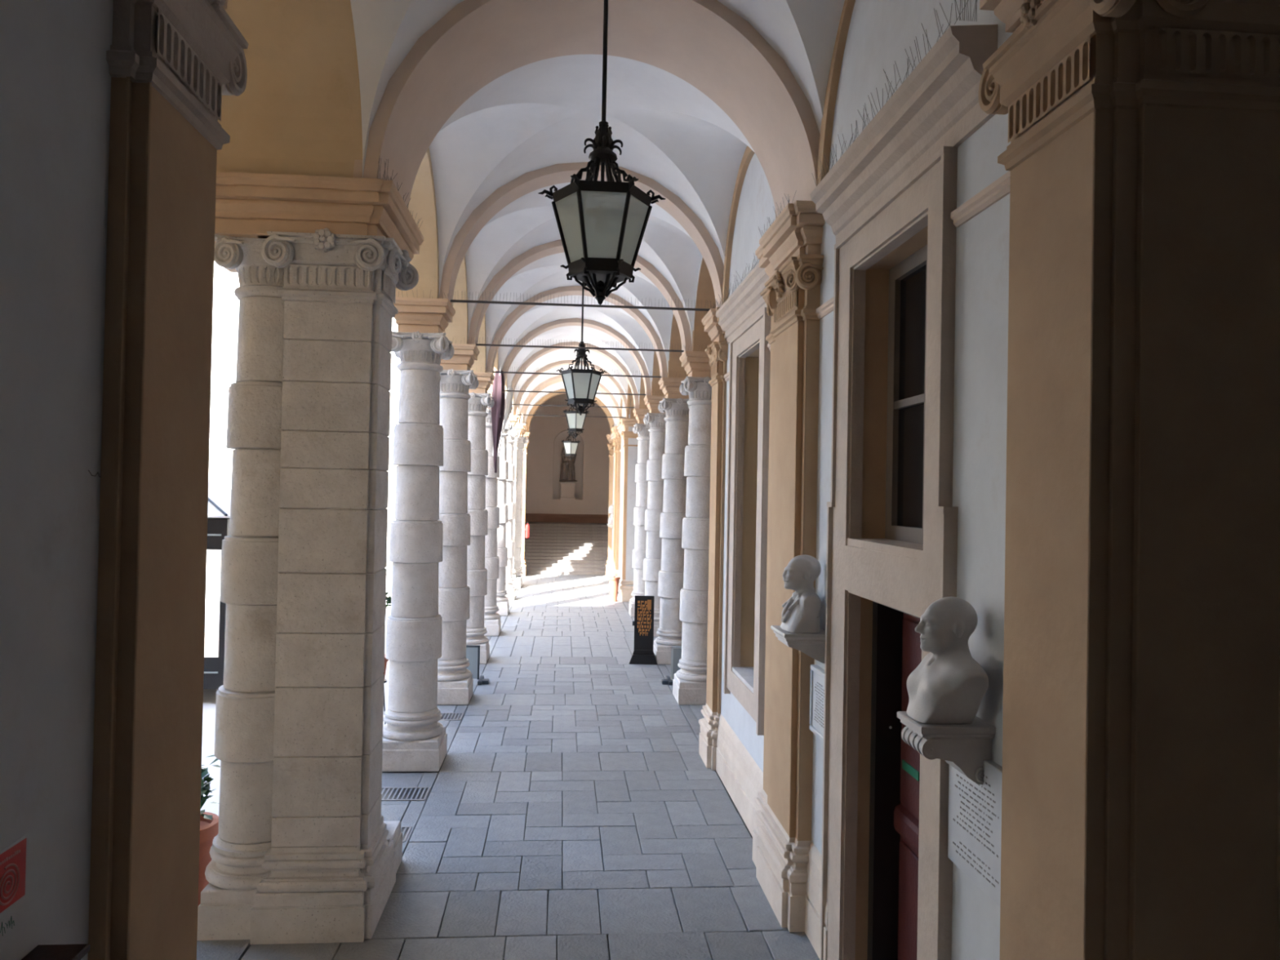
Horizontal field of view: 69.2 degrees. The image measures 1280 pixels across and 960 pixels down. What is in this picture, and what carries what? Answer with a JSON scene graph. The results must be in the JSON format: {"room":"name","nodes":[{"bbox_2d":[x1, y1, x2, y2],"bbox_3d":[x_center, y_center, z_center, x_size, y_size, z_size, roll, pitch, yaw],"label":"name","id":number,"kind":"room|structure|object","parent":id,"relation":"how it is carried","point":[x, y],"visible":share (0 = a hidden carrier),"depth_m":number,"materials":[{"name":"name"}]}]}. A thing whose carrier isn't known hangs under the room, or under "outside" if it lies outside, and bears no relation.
{"room":"arcaded walkway","nodes":[
{"label":"arcaded walkway","id":0,"kind":"room"},
{"bbox_2d":[0,0,113,959],"bbox_3d":[2.409,-0.601,0.308,8.220,7.300,6.800,1,-1,-5],"label":"wall","id":1,"kind":"structure","parent":0,"point":[55,77],"depth_m":2.54,"materials":[{"name":"grey paint"}]},
{"bbox_2d":[0,916,14,935],"bbox_3d":[-1.621,1.141,2.380,0.002,0.038,0.062,1,-1,-5],"label":"scribble","id":2,"kind":"object","parent":1,"relation":"attached to","point":[11,917],"visible":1,"depth_m":2.39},
{"bbox_2d":[0,833,27,913],"bbox_3d":[-1.615,1.015,2.359,0.006,0.159,0.200,1,-1,-5],"label":"sticker","id":3,"kind":"object","parent":1,"relation":"attached to","point":[13,856],"visible":1,"depth_m":2.39,"materials":[{"name":"red paper"}]},
{"bbox_2d":[21,943,90,959],"bbox_3d":[-1.532,1.406,2.070,0.138,0.306,0.910,1,-1,-5],"label":"cabinet","id":4,"kind":"object","parent":1,"relation":"attached to","point":[43,952],"visible":1,"depth_m":2.48,"materials":[{"name":"brown wood"}]},
{"bbox_2d":[87,0,248,959],"bbox_3d":[-1.615,0.442,3.142,0.425,5.141,0.914,1,-1,-5],"label":"pilaster","id":5,"kind":"object","parent":1,"relation":"attached to","point":[171,64],"visible":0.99,"depth_m":2.96,"materials":[{"name":"paint"}]},
{"bbox_2d":[211,0,225,8],"bbox_3d":[-1.441,-1.685,3.179,0.055,0.132,0.124,1,-1,-5],"label":"flower","id":6,"kind":"object","parent":5,"relation":"on","point":[215,4],"depth_m":3.19,"materials":[{"name":"beige stone"}]},
{"bbox_2d":[200,573,391,860],"bbox_3d":[-18.119,3.065,13.104,29.740,0.340,37.200,1,-1,-5],"label":"ground","id":7,"kind":"structure","parent":0,"point":[213,580],"depth_m":12.88,"materials":[{"name":"white"}]},
{"bbox_2d":[203,481,231,690],"bbox_3d":[-7.093,1.440,14.026,2.600,3.349,2.635,1,-1,-5],"label":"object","id":8,"kind":"object","parent":7,"relation":"on","point":[219,496],"visible":0.16,"depth_m":12.91,"materials":[{"name":"white fabric"}]},
{"bbox_2d":[206,261,399,574],"bbox_3d":[-19.129,-5.532,37.332,28.200,17.460,11.550,1,-1,-5],"label":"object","id":9,"kind":"object","parent":7,"relation":"on","point":[225,304],"visible":0.03,"depth_m":32.38,"materials":[{"name":"white"}]},
{"bbox_2d":[383,586,391,724],"bbox_3d":[-3.273,2.257,11.756,0.399,1.800,0.317,1,-1,-5],"label":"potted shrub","id":10,"kind":"object","parent":7,"relation":"on","point":[388,598],"visible":0.18,"depth_m":11.74,"materials":[{"name":"green plant"}]},
{"bbox_2d":[383,654,388,678],"bbox_3d":[-3.328,2.380,11.737,0.290,0.310,0.290,1,-1,-5],"label":"pot","id":11,"kind":"object","parent":10,"relation":"on","point":[386,660],"depth_m":11.70,"materials":[{"name":"ceramic"}]},
{"bbox_2d":[216,0,524,423],"bbox_3d":[2.029,-6.732,18.413,11.620,9.970,32.200,1,-1,-5],"label":"wall","id":12,"kind":"structure","parent":0,"point":[298,112],"depth_m":6.12,"materials":[{"name":"yellow paint"}]},
{"bbox_2d":[196,573,819,959],"bbox_3d":[-11.856,3.166,17.790,39.000,0.300,45.500,1,-1,-5],"label":"floor","id":13,"kind":"structure","parent":0,"point":[572,809],"depth_m":8.32,"materials":[{"name":"grey stone"}]},
{"bbox_2d":[197,755,220,906],"bbox_3d":[-3.253,2.447,6.567,0.542,1.161,0.504,1,-1,31],"label":"potted shrub","id":14,"kind":"object","parent":13,"relation":"on","point":[209,821],"visible":0.27,"depth_m":6.54,"materials":[{"name":"green plant"}]},
{"bbox_2d":[197,811,218,906],"bbox_3d":[-3.247,2.728,6.571,0.480,0.600,0.480,1,-1,-5],"label":"pot","id":15,"kind":"object","parent":14,"relation":"on","point":[209,828],"depth_m":6.52,"materials":[{"name":"ceramic"}]},
{"bbox_2d":[196,157,423,944],"bbox_3d":[-2.496,0.444,6.792,1.655,5.200,1.558,1,-1,-5],"label":"pier","id":16,"kind":"object","parent":13,"relation":"on","point":[304,851],"visible":1,"depth_m":6.20,"materials":[{"name":"stone"}]},
{"bbox_2d":[311,227,335,252],"bbox_3d":[-2.086,-1.583,6.103,0.156,0.164,0.068,1,-1,-5],"label":"flower","id":17,"kind":"object","parent":16,"relation":"on","point":[321,236],"depth_m":6.10,"materials":[{"name":"stone"}]},
{"bbox_2d":[400,248,410,269],"bbox_3d":[-1.671,-1.583,6.651,0.060,0.145,0.137,1,-1,-5],"label":"flower","id":18,"kind":"object","parent":16,"relation":"on","point":[405,264],"depth_m":6.62,"materials":[{"name":"stone"}]},
{"bbox_2d":[380,786,430,803],"bbox_3d":[-2.333,3.091,9.107,0.497,0.036,0.394,1,-1,-5],"label":"drain grate","id":19,"kind":"object","parent":13,"relation":"on","point":[388,793],"visible":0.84,"depth_m":9.11,"materials":[{"name":"grey metal"}]},
{"bbox_2d":[400,826,411,842],"bbox_3d":[-2.176,3.079,8.031,0.342,0.036,0.364,1,-1,-5],"label":"drain grate","id":20,"kind":"object","parent":13,"relation":"on","point":[406,830],"visible":0.23,"depth_m":8.10,"materials":[{"name":"grey metal"}]},
{"bbox_2d":[382,288,455,771],"bbox_3d":[-2.449,0.526,10.185,0.714,5.129,0.730,1,-1,-5],"label":"column","id":21,"kind":"structure","parent":13,"relation":"on","point":[414,740],"depth_m":9.97,"materials":[{"name":"stone"}]},
{"bbox_2d":[411,331,422,342],"bbox_3d":[-2.392,-1.534,9.937,0.118,0.125,0.052,1,-1,-5],"label":"flower","id":22,"kind":"object","parent":21,"relation":"on","point":[416,337],"depth_m":9.94,"materials":[{"name":"stone"}]},
{"bbox_2d":[440,712,463,720],"bbox_3d":[-2.506,3.129,12.233,0.322,0.036,0.394,1,-1,-5],"label":"drain grate","id":23,"kind":"object","parent":13,"relation":"on","point":[445,716],"visible":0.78,"depth_m":12.24,"materials":[{"name":"grey metal"}]},
{"bbox_2d":[437,337,479,704],"bbox_3d":[-2.711,0.562,13.265,0.714,5.129,0.730,1,-1,-5],"label":"column","id":24,"kind":"structure","parent":13,"relation":"on","point":[455,681],"depth_m":13.04,"materials":[{"name":"stone"}]},
{"bbox_2d":[446,368,455,377],"bbox_3d":[-2.648,-1.498,13.007,0.118,0.125,0.052,1,-1,-5],"label":"flower","id":25,"kind":"object","parent":24,"relation":"on","point":[451,373],"depth_m":13.01,"materials":[{"name":"stone"}]},
{"bbox_2d":[466,644,488,684],"bbox_3d":[-2.485,2.860,14.453,0.413,0.575,0.458,0,-1,39],"label":"sign stand","id":26,"kind":"object","parent":13,"relation":"on","point":[473,651],"visible":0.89,"depth_m":14.41,"materials":[{"name":"metal"}]},
{"bbox_2d":[466,368,494,663],"bbox_3d":[-2.961,0.598,16.325,0.714,5.129,0.730,1,-1,-5],"label":"column","id":27,"kind":"structure","parent":13,"relation":"on","point":[480,400],"depth_m":16.12,"materials":[{"name":"stone"}]},
{"bbox_2d":[469,391,475,399],"bbox_3d":[-2.904,-1.462,16.077,0.118,0.125,0.052,1,-1,-5],"label":"flower","id":28,"kind":"object","parent":27,"relation":"on","point":[473,394],"depth_m":16.08,"materials":[{"name":"stone"}]},
{"bbox_2d":[484,388,504,635],"bbox_3d":[-3.223,0.635,19.406,0.714,5.129,0.730,1,-1,-5],"label":"column","id":29,"kind":"structure","parent":13,"relation":"on","point":[492,622],"depth_m":19.19,"materials":[{"name":"stone"}]},
{"bbox_2d":[491,365,505,472],"bbox_3d":[-2.990,-1.075,19.156,0.355,2.554,0.245,1,-1,26],"label":"flag","id":30,"kind":"object","parent":29,"relation":"attached to","point":[498,386],"visible":0.97,"depth_m":19.11,"materials":[{"name":"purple fabric"}]},
{"bbox_2d":[497,382,512,456],"bbox_3d":[-2.917,-0.940,19.796,0.223,2.305,0.522,1,-1,19],"label":"flag","id":31,"kind":"object","parent":29,"relation":"attached to","point":[508,397],"visible":0.8,"depth_m":19.91,"materials":[{"name":"white fabric"}]},
{"bbox_2d":[496,406,512,615],"bbox_3d":[-3.473,0.671,22.466,0.714,5.129,0.730,1,-1,-5],"label":"column","id":32,"kind":"structure","parent":13,"relation":"on","point":[502,601],"depth_m":22.29,"materials":[{"name":"stone"}]},
{"bbox_2d":[505,413,519,600],"bbox_3d":[-3.736,0.707,25.546,0.714,5.129,0.730,1,-1,-5],"label":"column","id":33,"kind":"structure","parent":13,"relation":"on","point":[509,586],"depth_m":25.36,"materials":[{"name":"stone"}]},
{"bbox_2d":[512,421,528,588],"bbox_3d":[-4.338,0.709,28.886,1.655,5.193,1.558,1,-1,-5],"label":"pier","id":34,"kind":"object","parent":13,"relation":"on","point":[519,442],"visible":0.22,"depth_m":28.90,"materials":[{"name":"stone"}]},
{"bbox_2d":[524,523,608,574],"bbox_3d":[-2.800,2.602,35.748,4.596,1.650,4.806,1,-1,-5],"label":"staircase","id":35,"kind":"structure","parent":13,"relation":"on","point":[550,548],"depth_m":35.39,"materials":[{"name":"grey stone"}]},
{"bbox_2d":[608,573,620,601],"bbox_3d":[-0.713,2.942,25.416,0.336,0.772,0.336,1,-1,-5],"label":"potted plant","id":36,"kind":"object","parent":13,"relation":"on","point":[614,580],"visible":1,"depth_m":25.32,"materials":[{"name":"ceramic"}]},
{"bbox_2d":[628,405,649,617],"bbox_3d":[0.130,0.743,22.768,0.730,5.129,0.714,1,-1,-5],"label":"column","id":37,"kind":"structure","parent":13,"relation":"on","point":[641,428],"depth_m":22.55,"materials":[{"name":"stone"}]},
{"bbox_2d":[628,595,657,664],"bbox_3d":[0.070,2.628,16.332,0.500,1.185,0.240,1,-1,1],"label":"sign stand","id":38,"kind":"object","parent":13,"relation":"on","point":[643,653],"visible":1,"depth_m":16.29,"materials":[{"name":"metal"}]},
{"bbox_2d":[643,391,666,636],"bbox_3d":[0.396,0.707,19.704,0.730,5.129,0.714,1,-1,-5],"label":"column","id":39,"kind":"structure","parent":13,"relation":"on","point":[655,419],"depth_m":19.48,"materials":[{"name":"stone"}]},
{"bbox_2d":[658,413,664,417],"bbox_3d":[0.451,-1.353,19.448,0.118,0.125,0.052,1,-1,-5],"label":"flower","id":40,"kind":"object","parent":39,"relation":"on","point":[660,415],"depth_m":19.44,"materials":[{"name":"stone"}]},
{"bbox_2d":[653,373,689,664],"bbox_3d":[0.642,0.670,16.627,0.730,5.129,0.714,1,-1,-5],"label":"column","id":41,"kind":"structure","parent":13,"relation":"on","point":[675,406],"depth_m":16.40,"materials":[{"name":"stone"}]},
{"bbox_2d":[676,398,683,404],"bbox_3d":[0.707,-1.390,16.378,0.118,0.125,0.052,1,-1,-5],"label":"flower","id":42,"kind":"object","parent":41,"relation":"on","point":[679,401],"depth_m":16.38,"materials":[{"name":"stone"}]},
{"bbox_2d":[661,646,681,684],"bbox_3d":[0.480,2.919,14.699,0.458,0.575,0.413,0,-1,41],"label":"sign stand","id":43,"kind":"object","parent":13,"relation":"on","point":[676,651],"visible":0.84,"depth_m":14.67,"materials":[{"name":"metal"}]},
{"bbox_2d":[672,344,711,704],"bbox_3d":[0.908,0.634,13.564,0.730,5.129,0.714,1,-1,-5],"label":"column","id":44,"kind":"structure","parent":13,"relation":"on","point":[690,682],"depth_m":13.33,"materials":[{"name":"stone"}]},
{"bbox_2d":[702,376,711,384],"bbox_3d":[0.963,-1.426,13.307,0.118,0.125,0.052,1,-1,-5],"label":"flower","id":45,"kind":"object","parent":44,"relation":"on","point":[705,379],"depth_m":13.30,"materials":[{"name":"stone"}]},
{"bbox_2d":[524,521,608,524],"bbox_3d":[-3.046,2.038,38.835,4.600,0.450,2.150,1,-1,-5],"label":"floor","id":46,"kind":"structure","parent":0,"point":[531,522],"depth_m":38.89,"materials":[{"name":"grey stone"}]},
{"bbox_2d":[524,393,610,523],"bbox_3d":[-3.104,-0.920,40.245,4.600,5.800,0.800,1,-1,-5],"label":"wall","id":47,"kind":"structure","parent":0,"point":[544,504],"depth_m":39.90,"materials":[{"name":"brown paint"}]},
{"bbox_2d":[560,481,575,499],"bbox_3d":[-3.121,0.461,40.117,0.680,0.755,0.580,1,-1,-5],"label":"pedestal","id":48,"kind":"object","parent":47,"relation":"on","point":[567,488],"visible":1,"depth_m":39.86,"materials":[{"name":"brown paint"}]},
{"bbox_2d":[559,438,577,481],"bbox_3d":[-3.081,-0.843,40.095,0.787,1.882,0.523,1,-1,-5],"label":"statue","id":49,"kind":"object","parent":48,"relation":"on","point":[566,463],"visible":0.74,"depth_m":40.00,"materials":[{"name":"stone"}]},
{"bbox_2d":[524,388,613,434],"bbox_3d":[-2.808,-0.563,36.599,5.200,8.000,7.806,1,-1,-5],"label":"arch","id":50,"kind":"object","parent":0,"point":[599,402],"depth_m":32.77,"materials":[{"name":"paint"}]},
{"bbox_2d":[521,429,531,576],"bbox_3d":[-4.076,0.792,32.631,0.422,5.137,0.914,1,-1,-5],"label":"pilaster","id":51,"kind":"object","parent":50,"relation":"attached to","point":[526,433],"visible":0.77,"depth_m":32.37,"materials":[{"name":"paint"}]},
{"bbox_2d":[522,521,530,537],"bbox_3d":[-3.875,1.682,31.369,0.335,0.530,0.128,1,-1,-5],"label":"fire extinguisher","id":52,"kind":"object","parent":51,"relation":"attached to","point":[527,527],"visible":0.98,"depth_m":31.33,"materials":[{"name":"paint"}]},
{"bbox_2d":[604,434,613,577],"bbox_3d":[-0.810,0.914,33.097,0.832,5.031,0.964,1,-1,-5],"label":"pilaster","id":53,"kind":"object","parent":50,"relation":"attached to","point":[611,447],"visible":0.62,"depth_m":32.81,"materials":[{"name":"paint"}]},
{"bbox_2d":[350,0,844,426],"bbox_3d":[-1.222,-2.946,18.097,4.400,2.270,32.200,1,-1,-5],"label":"ceiling","id":54,"kind":"structure","parent":0,"point":[504,97],"depth_m":8.28,"materials":[{"name":"white paint"}]},
{"bbox_2d":[560,407,580,460],"bbox_3d":[-2.413,-1.898,32.537,0.790,2.465,0.687,2,-1,-35],"label":"lantern","id":55,"kind":"object","parent":54,"relation":"hanging from","point":[571,446],"visible":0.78,"depth_m":32.36,"materials":[{"name":"black metal"}]},
{"bbox_2d":[517,412,626,417],"bbox_3d":[-1.859,-1.814,25.727,3.280,0.124,0.062,1,-1,-5],"label":"rod","id":56,"kind":"object","parent":54,"relation":"attached to","point":[519,412],"visible":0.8,"depth_m":25.69,"materials":[{"name":"paint"}]},
{"bbox_2d":[511,400,635,408],"bbox_3d":[-1.603,-1.851,22.657,3.280,0.124,0.062,1,-1,-5],"label":"rod","id":57,"kind":"object","parent":54,"relation":"attached to","point":[526,404],"visible":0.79,"depth_m":22.62,"materials":[{"name":"paint"}]},
{"bbox_2d":[504,386,645,395],"bbox_3d":[-1.347,-1.887,19.587,3.280,0.124,0.062,1,-1,-5],"label":"rod","id":58,"kind":"object","parent":54,"relation":"attached to","point":[513,390],"visible":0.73,"depth_m":19.55,"materials":[{"name":"paint"}]},
{"bbox_2d":[562,351,589,438],"bbox_3d":[-1.635,-2.299,23.875,0.790,2.465,0.687,2,-1,-35],"label":"lantern","id":59,"kind":"object","parent":54,"relation":"hanging from","point":[575,422],"visible":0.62,"depth_m":23.70,"materials":[{"name":"black metal"}]},
{"bbox_2d":[492,366,661,377],"bbox_3d":[-1.090,-1.923,16.517,3.280,0.124,0.062,1,-1,-5],"label":"rod","id":60,"kind":"object","parent":54,"relation":"attached to","point":[497,371],"visible":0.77,"depth_m":16.47,"materials":[{"name":"paint"}]},
{"bbox_2d":[475,337,684,351],"bbox_3d":[-0.834,-1.959,13.446,3.280,0.124,0.062,1,-1,-5],"label":"rod","id":61,"kind":"object","parent":54,"relation":"attached to","point":[478,344],"visible":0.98,"depth_m":13.43,"materials":[{"name":"paint"}]},
{"bbox_2d":[555,287,606,415],"bbox_3d":[-0.890,-2.223,14.303,0.790,2.465,0.687,1,-1,-5],"label":"lantern","id":62,"kind":"object","parent":54,"relation":"hanging from","point":[580,385],"visible":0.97,"depth_m":14.18,"materials":[{"name":"black metal"}]},
{"bbox_2d":[450,291,715,311],"bbox_3d":[-0.578,-1.996,10.376,3.280,0.124,0.062,1,-1,-5],"label":"rod","id":63,"kind":"object","parent":54,"relation":"attached to","point":[455,300],"visible":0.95,"depth_m":10.36,"materials":[{"name":"paint"}]},
{"bbox_2d":[537,0,665,305],"bbox_3d":[-0.224,-2.315,5.769,0.790,2.465,0.687,1,-1,-5],"label":"lantern","id":64,"kind":"object","parent":54,"relation":"hanging from","point":[602,224],"visible":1,"depth_m":5.63,"materials":[{"name":"black metal"}]},
{"bbox_2d":[609,0,1013,959],"bbox_3d":[0.470,-0.398,18.175,0.766,7.300,30.134,1,-1,-5],"label":"wall","id":65,"kind":"structure","parent":0,"point":[872,35],"depth_m":4.22,"materials":[{"name":"grey paint"}]},
{"bbox_2d":[609,423,621,575],"bbox_3d":[-0.706,0.809,29.233,0.450,5.141,1.362,1,-1,-5],"label":"pilaster","id":66,"kind":"object","parent":65,"relation":"attached to","point":[616,442],"visible":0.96,"depth_m":28.70,"materials":[{"name":"paint"}]},
{"bbox_2d":[618,414,638,601],"bbox_3d":[-0.223,0.773,25.837,0.712,5.138,0.792,1,-1,-5],"label":"pilaster","id":67,"kind":"object","parent":65,"relation":"attached to","point":[624,592],"visible":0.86,"depth_m":25.55,"materials":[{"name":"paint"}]},
{"bbox_2d":[698,301,728,770],"bbox_3d":[1.058,0.591,10.478,0.712,5.139,0.792,1,-1,-5],"label":"pilaster","id":68,"kind":"object","parent":65,"relation":"attached to","point":[717,351],"visible":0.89,"depth_m":10.26,"materials":[{"name":"paint"}]},
{"bbox_2d":[706,343,711,355],"bbox_3d":[0.775,-1.475,10.501,0.055,0.132,0.124,1,-1,-5],"label":"flower","id":69,"kind":"object","parent":68,"relation":"on","point":[708,349],"depth_m":10.47,"materials":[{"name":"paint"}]},
{"bbox_2d":[609,560,827,959],"bbox_3d":[0.199,2.947,18.092,0.075,0.600,29.374,1,-1,-5],"label":"baseboard","id":70,"kind":"structure","parent":65,"relation":"attached to","point":[740,774],"depth_m":8.38,"materials":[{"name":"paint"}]},
{"bbox_2d":[723,307,771,735],"bbox_3d":[1.179,0.365,8.875,0.412,3.692,1.700,1,-1,-5],"label":"window","id":71,"kind":"structure","parent":65,"relation":"in","point":[749,361],"depth_m":9.40,"materials":[{"name":"beige stone"}]},
{"bbox_2d":[751,190,825,932],"bbox_3d":[1.141,0.546,7.048,0.456,5.140,1.362,1,-1,-5],"label":"pilaster","id":72,"kind":"object","parent":65,"relation":"attached to","point":[789,251],"visible":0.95,"depth_m":6.63,"materials":[{"name":"paint"}]},
{"bbox_2d":[773,269,782,285],"bbox_3d":[1.018,-1.508,6.929,0.055,0.132,0.124,1,-1,-5],"label":"flower","id":73,"kind":"object","parent":72,"relation":"on","point":[777,278],"depth_m":6.89,"materials":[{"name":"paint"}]},
{"bbox_2d":[774,280,783,297],"bbox_3d":[1.031,-1.418,6.929,0.055,0.132,0.124,1,-1,-5],"label":"flower","id":74,"kind":"object","parent":72,"relation":"on","point":[779,291],"depth_m":6.90,"materials":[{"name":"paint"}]},
{"bbox_2d":[770,625,825,663],"bbox_3d":[1.108,1.115,6.256,0.374,0.210,0.400,1,-1,-5],"label":"wall bracket","id":75,"kind":"object","parent":65,"relation":"attached to","point":[813,645],"visible":0.7,"depth_m":6.10,"materials":[{"name":"stone"}]},
{"bbox_2d":[770,625,825,644],"bbox_3d":[1.110,1.048,6.257,0.374,0.075,0.400,1,-1,-5],"label":"shelf","id":76,"kind":"object","parent":75,"relation":"attached to","point":[786,637],"depth_m":6.08,"materials":[{"name":"stone"}]},
{"bbox_2d":[780,555,821,633],"bbox_3d":[1.084,0.757,6.258,0.258,0.505,0.320,1,-1,-5],"label":"bust","id":77,"kind":"object","parent":75,"relation":"on","point":[801,614],"visible":1,"depth_m":6.19,"materials":[{"name":"stone"}]},
{"bbox_2d":[808,664,824,742],"bbox_3d":[1.217,1.496,6.205,0.055,0.450,0.410,1,-1,-5],"label":"plaque","id":78,"kind":"object","parent":65,"relation":"attached to","point":[817,673],"visible":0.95,"depth_m":6.26,"materials":[{"name":"white stone"}]},
{"bbox_2d":[866,600,921,959],"bbox_3d":[1.497,1.891,5.060,0.350,2.450,1.220,1,-1,-5],"label":"door","id":79,"kind":"structure","parent":65,"relation":"in","point":[896,651],"depth_m":5.58,"materials":[{"name":"red paint"}]},
{"bbox_2d":[809,0,997,959],"bbox_3d":[1.386,0.528,4.918,0.530,5.128,2.257,1,-1,-5],"label":"door frame","id":80,"kind":"structure","parent":65,"relation":"in","point":[888,202],"depth_m":5.35,"materials":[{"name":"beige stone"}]},
{"bbox_2d":[897,711,995,785],"bbox_3d":[1.298,1.127,3.898,0.354,0.250,0.274,1,-1,-5],"label":"wall bracket","id":81,"kind":"object","parent":65,"relation":"attached to","point":[965,748],"visible":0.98,"depth_m":3.79,"materials":[{"name":"stone"}]},
{"bbox_2d":[897,711,995,738],"bbox_3d":[1.300,1.030,3.900,0.354,0.057,0.274,1,-1,-5],"label":"shelf","id":82,"kind":"object","parent":81,"relation":"attached to","point":[980,728],"depth_m":3.78,"materials":[{"name":"stone"}]},
{"bbox_2d":[906,596,988,724],"bbox_3d":[1.277,0.746,3.901,0.276,0.511,0.437,1,-1,-5],"label":"bust","id":83,"kind":"object","parent":81,"relation":"on","point":[948,686],"visible":1,"depth_m":3.83,"materials":[{"name":"stone"}]},
{"bbox_2d":[947,760,1002,906],"bbox_3d":[1.417,1.414,3.875,0.046,0.530,0.520,1,-1,-5],"label":"plaque","id":84,"kind":"object","parent":65,"relation":"attached to","point":[975,810],"visible":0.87,"depth_m":3.83,"materials":[{"name":"white stone"}]},
{"bbox_2d":[978,0,1279,959],"bbox_3d":[1.654,0.508,3.218,0.890,5.135,0.964,1,-1,-5],"label":"pilaster","id":85,"kind":"object","parent":65,"relation":"attached to","point":[1140,781],"visible":1,"depth_m":2.91,"materials":[{"name":"paint"}]},
{"bbox_2d":[1019,0,1042,29],"bbox_3d":[1.344,-1.632,3.215,0.055,0.132,0.124,1,-1,-5],"label":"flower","id":86,"kind":"object","parent":85,"relation":"on","point":[1031,18],"depth_m":3.19,"materials":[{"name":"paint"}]},
{"bbox_3d":[-0.882,1.532,30.085,0.374,0.210,0.400,1,-1,-5],"label":"wall bracket","id":87,"kind":"object","parent":65,"relation":"attached to","visible":0},
{"bbox_2d":[608,504,613,524],"bbox_3d":[-0.905,1.114,30.088,0.258,0.625,0.320,1,-1,-5],"label":"bust","id":88,"kind":"object","parent":87,"relation":"on","point":[611,509],"visible":0.65,"depth_m":30.02,"materials":[{"name":"stone"}]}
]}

